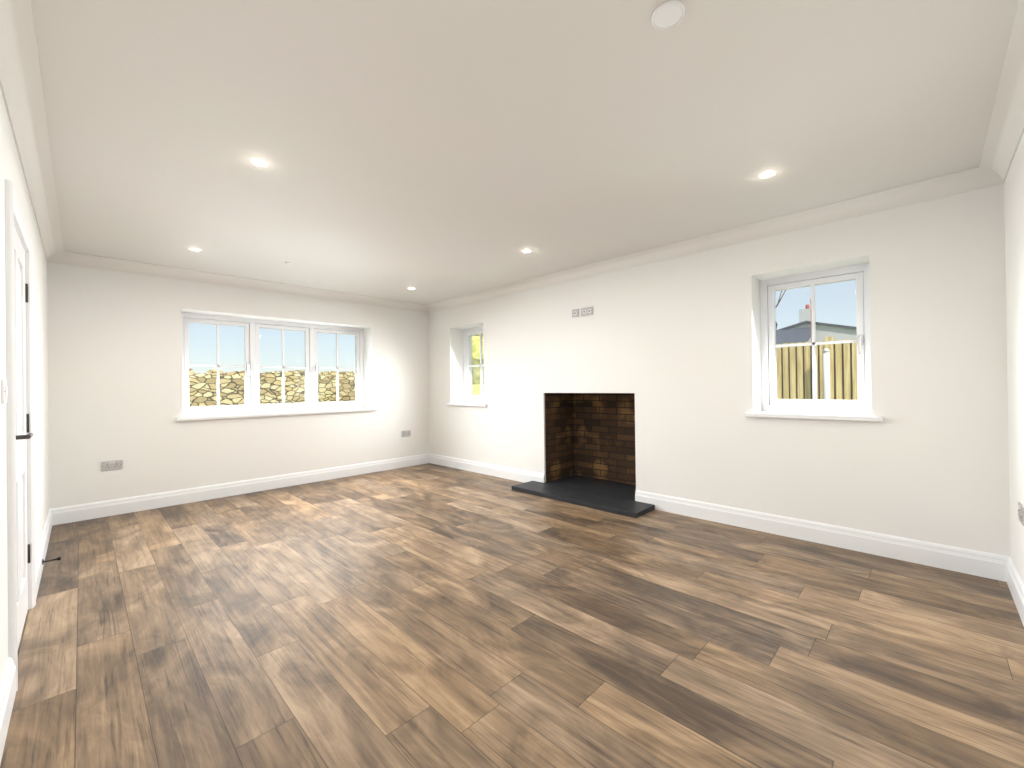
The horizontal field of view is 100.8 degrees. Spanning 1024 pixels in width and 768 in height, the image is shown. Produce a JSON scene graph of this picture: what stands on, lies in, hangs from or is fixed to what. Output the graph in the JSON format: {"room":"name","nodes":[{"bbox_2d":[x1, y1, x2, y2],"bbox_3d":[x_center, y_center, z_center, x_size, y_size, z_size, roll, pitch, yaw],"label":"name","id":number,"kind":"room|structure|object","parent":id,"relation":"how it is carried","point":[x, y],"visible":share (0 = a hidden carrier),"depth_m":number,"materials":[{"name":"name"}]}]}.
{"room":"living room","nodes":[
{"label":"living room","id":0,"kind":"room"},
{"bbox_2d":[0,87,48,685],"bbox_3d":[-2.030,-0.025,1.612,5.805,2.550,0.140,-1,0,45],"label":"wall","id":1,"kind":"structure","parent":0,"point":[11,167],"depth_m":2.15,"materials":[{"name":"paint"}]},
{"bbox_2d":[1,380,7,403],"bbox_3d":[-1.875,0.028,1.566,0.086,0.086,0.011,-1,0,45],"label":"light switch","id":2,"kind":"object","parent":1,"relation":"attached to","point":[4,391],"visible":1,"depth_m":1.54,"materials":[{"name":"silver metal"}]},
{"bbox_2d":[0,657,15,763],"bbox_3d":[-0.925,1.110,0.646,2.841,0.146,0.018,-1,0,45],"label":"baseboard","id":3,"kind":"structure","parent":1,"relation":"attached to","point":[8,685],"depth_m":1.48,"materials":[{"name":"white wood"}]},
{"bbox_2d":[5,179,35,690],"bbox_3d":[-2.348,0.228,1.942,0.982,2.036,0.161,-1,0,45],"label":"door frame","id":4,"kind":"structure","parent":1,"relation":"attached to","point":[14,215],"depth_m":1.66,"materials":[{"name":"white wood"}]},
{"bbox_2d":[14,226,32,647],"bbox_3d":[-2.305,0.242,1.990,0.833,1.915,0.098,-1,0,45],"label":"door","id":5,"kind":"structure","parent":4,"relation":"attached to","point":[22,426],"depth_m":2.11,"materials":[{"name":"white wood"}]},
{"bbox_2d":[36,508,55,597],"bbox_3d":[-3.318,1.150,3.000,1.905,0.146,0.018,-1,0,45],"label":"baseboard","id":6,"kind":"structure","parent":1,"relation":"attached to","point":[51,517],"depth_m":2.97,"materials":[{"name":"white wood"}]},
{"bbox_2d":[42,557,60,564],"bbox_3d":[-3.028,1.158,2.784,0.034,0.034,0.082,-1,0,45],"label":"doorstop","id":7,"kind":"object","parent":6,"relation":"attached to","point":[57,559],"visible":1,"depth_m":2.78,"materials":[{"name":"brown metal"}]},
{"bbox_2d":[47,262,429,508],"bbox_3d":[-2.717,-0.001,5.338,0.400,2.550,4.490,-1,0,45],"label":"wall","id":8,"kind":"structure","parent":0,"point":[114,365],"depth_m":4.30,"materials":[{"name":"paint"}]},
{"bbox_2d":[101,460,122,470],"bbox_3d":[-3.756,0.764,3.976,0.010,0.086,0.146,-1,0,45],"label":"electrical outlet","id":9,"kind":"object","parent":8,"relation":"attached to","point":[111,465],"visible":1,"depth_m":3.97,"materials":[{"name":"silver metal"}]},
{"bbox_2d":[56,454,427,524],"bbox_3d":[-2.645,1.150,5.095,0.018,0.146,3.950,-1,0,45],"label":"baseboard","id":10,"kind":"structure","parent":8,"relation":"attached to","point":[68,514],"depth_m":4.55,"materials":[{"name":"white wood"}]},
{"bbox_2d":[181,312,363,415],"bbox_3d":[-2.849,-0.219,5.284,0.114,1.120,2.090,-1,0,45],"label":"window","id":11,"kind":"structure","parent":8,"relation":"in","point":[252,364],"depth_m":5.12,"materials":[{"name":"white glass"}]},
{"bbox_2d":[176,408,376,420],"bbox_3d":[-2.736,0.356,5.177,0.279,0.035,2.200,-1,0,45],"label":"window sill","id":12,"kind":"structure","parent":8,"relation":"in","point":[220,416],"depth_m":4.92,"materials":[{"name":"white wood"}]},
{"bbox_2d":[402,430,410,436],"bbox_3d":[-1.552,0.728,6.218,0.010,0.086,0.146,-1,0,45],"label":"electrical outlet","id":13,"kind":"object","parent":8,"relation":"attached to","point":[406,433],"visible":1,"depth_m":6.22,"materials":[{"name":"silver metal"}]},
{"bbox_2d":[0,463,1023,767],"bbox_3d":[-0.489,1.212,3.158,6.605,0.050,4.490,-1,0,45],"label":"floor","id":14,"kind":"structure","parent":0,"point":[428,615],"depth_m":1.92,"materials":[{"name":"brown wood"}]},
{"bbox_2d":[512,475,654,517],"bbox_3d":[0.868,1.152,4.550,1.520,0.044,0.949,-1,0,45],"label":"hearth","id":15,"kind":"object","parent":14,"relation":"on","point":[607,496],"visible":0.85,"depth_m":4.40,"materials":[{"name":"stone"}]},
{"bbox_2d":[31,0,1018,304],"bbox_3d":[-0.521,-1.263,3.168,6.605,0.100,4.490,-1,0,45],"label":"ceiling","id":16,"kind":"structure","parent":0,"point":[435,150],"depth_m":1.99,"materials":[{"name":"paint"}]},
{"bbox_2d":[189,247,201,250],"bbox_3d":[-2.775,-1.177,3.709,0.092,0.007,0.092,-1,0,45],"label":"recessed light","id":17,"kind":"object","parent":16,"relation":"in","point":[194,249],"visible":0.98,"depth_m":3.71,"materials":[{"name":"white"}]},
{"bbox_2d":[250,158,268,166],"bbox_3d":[-1.371,-1.202,2.300,0.092,0.007,0.092,-1,0,45],"label":"recessed light","id":18,"kind":"object","parent":16,"relation":"in","point":[259,162],"visible":1,"depth_m":2.30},
{"bbox_2d":[0,0,1023,312],"bbox_3d":[-0.611,-1.162,3.075,5.805,0.100,3.950,-1,0,45],"label":"cove","id":19,"kind":"object","parent":16,"relation":"attached to","point":[20,84],"visible":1,"depth_m":2.66,"materials":[{"name":"paint"}]},
{"bbox_2d":[522,249,531,252],"bbox_3d":[0.136,-1.215,3.875,0.092,0.007,0.092,-1,0,45],"label":"recessed light","id":20,"kind":"object","parent":16,"relation":"in","point":[527,251],"visible":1,"depth_m":3.87,"materials":[{"name":"white"}]},
{"bbox_2d":[651,0,684,29],"bbox_3d":[0.521,-1.229,1.414,0.106,0.008,0.106,-1,0,45],"label":"smoke detector","id":21,"kind":"object","parent":16,"relation":"attached to","point":[667,14],"visible":1,"depth_m":1.41,"materials":[{"name":"white plastic"}]},
{"bbox_2d":[758,170,776,178],"bbox_3d":[1.512,-1.238,2.508,0.092,0.007,0.092,-1,0,45],"label":"recessed light","id":22,"kind":"object","parent":16,"relation":"in","point":[767,174],"visible":1,"depth_m":2.50,"materials":[{"name":"white"}]},
{"bbox_2d":[428,183,1009,555],"bbox_3d":[0.928,-0.051,4.621,5.805,2.550,0.400,-1,0,45],"label":"wall","id":23,"kind":"structure","parent":0,"point":[673,345],"depth_m":3.26,"materials":[{"name":"paint"}]},
{"bbox_2d":[447,402,486,406],"bbox_3d":[-0.551,0.286,5.945,0.830,0.035,0.279,-1,0,45],"label":"window sill","id":24,"kind":"structure","parent":23,"relation":"in","point":[469,404],"depth_m":5.84,"materials":[{"name":"white wood"}]},
{"bbox_2d":[463,326,483,402],"bbox_3d":[-0.455,-0.275,6.053,0.720,1.085,0.114,-1,0,45],"label":"window","id":25,"kind":"structure","parent":23,"relation":"in","point":[467,334],"depth_m":6.24,"materials":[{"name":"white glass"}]},
{"bbox_2d":[428,453,544,482],"bbox_3d":[-0.435,1.123,5.679,2.260,0.146,0.018,-1,0,45],"label":"baseboard","id":26,"kind":"structure","parent":23,"relation":"attached to","point":[509,473],"depth_m":5.55,"materials":[{"name":"white wood"}]},
{"bbox_2d":[572,309,578,317],"bbox_3d":[0.682,-0.763,4.569,0.086,0.086,0.012,-1,0,45],"label":"outlet","id":27,"kind":"object","parent":23,"relation":"attached to","point":[575,312],"visible":1,"depth_m":4.56,"materials":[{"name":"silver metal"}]},
{"bbox_2d":[581,306,592,315],"bbox_3d":[0.789,-0.765,4.463,0.146,0.086,0.012,-1,0,45],"label":"outlet","id":28,"kind":"object","parent":23,"relation":"attached to","point":[586,311],"visible":1,"depth_m":4.46,"materials":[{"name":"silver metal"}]},
{"bbox_2d":[545,393,635,484],"bbox_3d":[1.027,0.604,4.742,1.366,1.238,0.658,-1,0,45],"label":"lining","id":29,"kind":"object","parent":23,"relation":"attached to","point":[591,435],"visible":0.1,"depth_m":5.03,"materials":[{"name":"brown brick"}]},
{"bbox_2d":[745,411,882,421],"bbox_3d":[2.251,0.238,3.190,0.830,0.035,0.279,-1,0,45],"label":"window sill","id":30,"kind":"structure","parent":23,"relation":"in","point":[823,416],"depth_m":3.08,"materials":[{"name":"white wood"}]},
{"bbox_2d":[760,263,871,413],"bbox_3d":[2.347,-0.325,3.298,0.720,1.090,0.114,-1,0,45],"label":"window","id":31,"kind":"structure","parent":23,"relation":"in","point":[860,275],"depth_m":3.29,"materials":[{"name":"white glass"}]},
{"bbox_2d":[635,490,999,580],"bbox_3d":[2.018,1.082,3.266,2.320,0.146,0.018,-1,0,45],"label":"baseboard","id":32,"kind":"structure","parent":23,"relation":"attached to","point":[978,563],"depth_m":2.97,"materials":[{"name":"white wood"}]},
{"bbox_2d":[1004,132,1023,584],"bbox_3d":[1.706,-0.076,0.988,0.400,2.550,4.490,-1,0,45],"label":"wall","id":33,"kind":"structure","parent":0,"point":[1014,220],"depth_m":2.20,"materials":[{"name":"paint"}]},
{"bbox_2d":[1000,555,1023,625],"bbox_3d":[1.482,1.080,1.037,0.018,0.146,3.950,-1,0,45],"label":"baseboard","id":34,"kind":"structure","parent":33,"relation":"attached to","point":[1009,574],"depth_m":2.26,"materials":[{"name":"white wood"}]},
{"bbox_2d":[1018,502,1023,525],"bbox_3d":[2.531,0.643,2.106,0.010,0.086,0.146,-1,0,45],"label":"electrical outlet","id":35,"kind":"object","parent":33,"relation":"attached to","point":[1020,512],"visible":1,"depth_m":2.09,"materials":[{"name":"silver metal"}]},
{"label":"outside","id":36,"kind":"structure","parent":0,"visible":0},
{"bbox_3d":[3.496,1.492,17.327,80.000,0.100,90.000,-1,0,45],"label":"ground","id":37,"kind":"structure","parent":36,"visible":0},
{"bbox_2d":[189,369,355,414],"bbox_3d":[-7.648,0.629,5.698,0.550,1.822,13.800,-1,0,45],"label":"stonewall","id":38,"kind":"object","parent":37,"relation":"on","point":[267,382],"depth_m":8.27,"materials":[{"name":"beige stone"}]},
{"bbox_2d":[471,290,785,395],"bbox_3d":[2.595,-2.453,16.423,12.650,8.386,15.272,-1,0,45],"label":"hedge","id":39,"kind":"object","parent":37,"relation":"on","point":[474,356],"depth_m":10.48,"materials":[{"name":"green plant"}]},
{"bbox_2d":[774,336,857,413],"bbox_3d":[6.302,0.314,4.712,10.280,2.080,0.100,-1,0,45],"label":"fence","id":40,"kind":"object","parent":37,"relation":"on","point":[834,375],"depth_m":6.38,"materials":[{"name":"beige wood"}]},
{"bbox_2d":[776,304,856,343],"bbox_3d":[20.177,-1.882,28.243,8.944,6.300,13.300,-1,0,45],"label":"house","id":41,"kind":"structure","parent":37,"relation":"on","point":[851,334],"depth_m":25.72,"materials":[{"name":"stone"}]},
{"bbox_2d":[822,348,829,405],"bbox_3d":[4.587,0.432,6.161,0.100,1.900,0.097,-1,0,45],"label":"post","id":42,"kind":"object","parent":37,"relation":"on","point":[826,390],"depth_m":6.13,"materials":[{"name":"plastic"}]}
]}

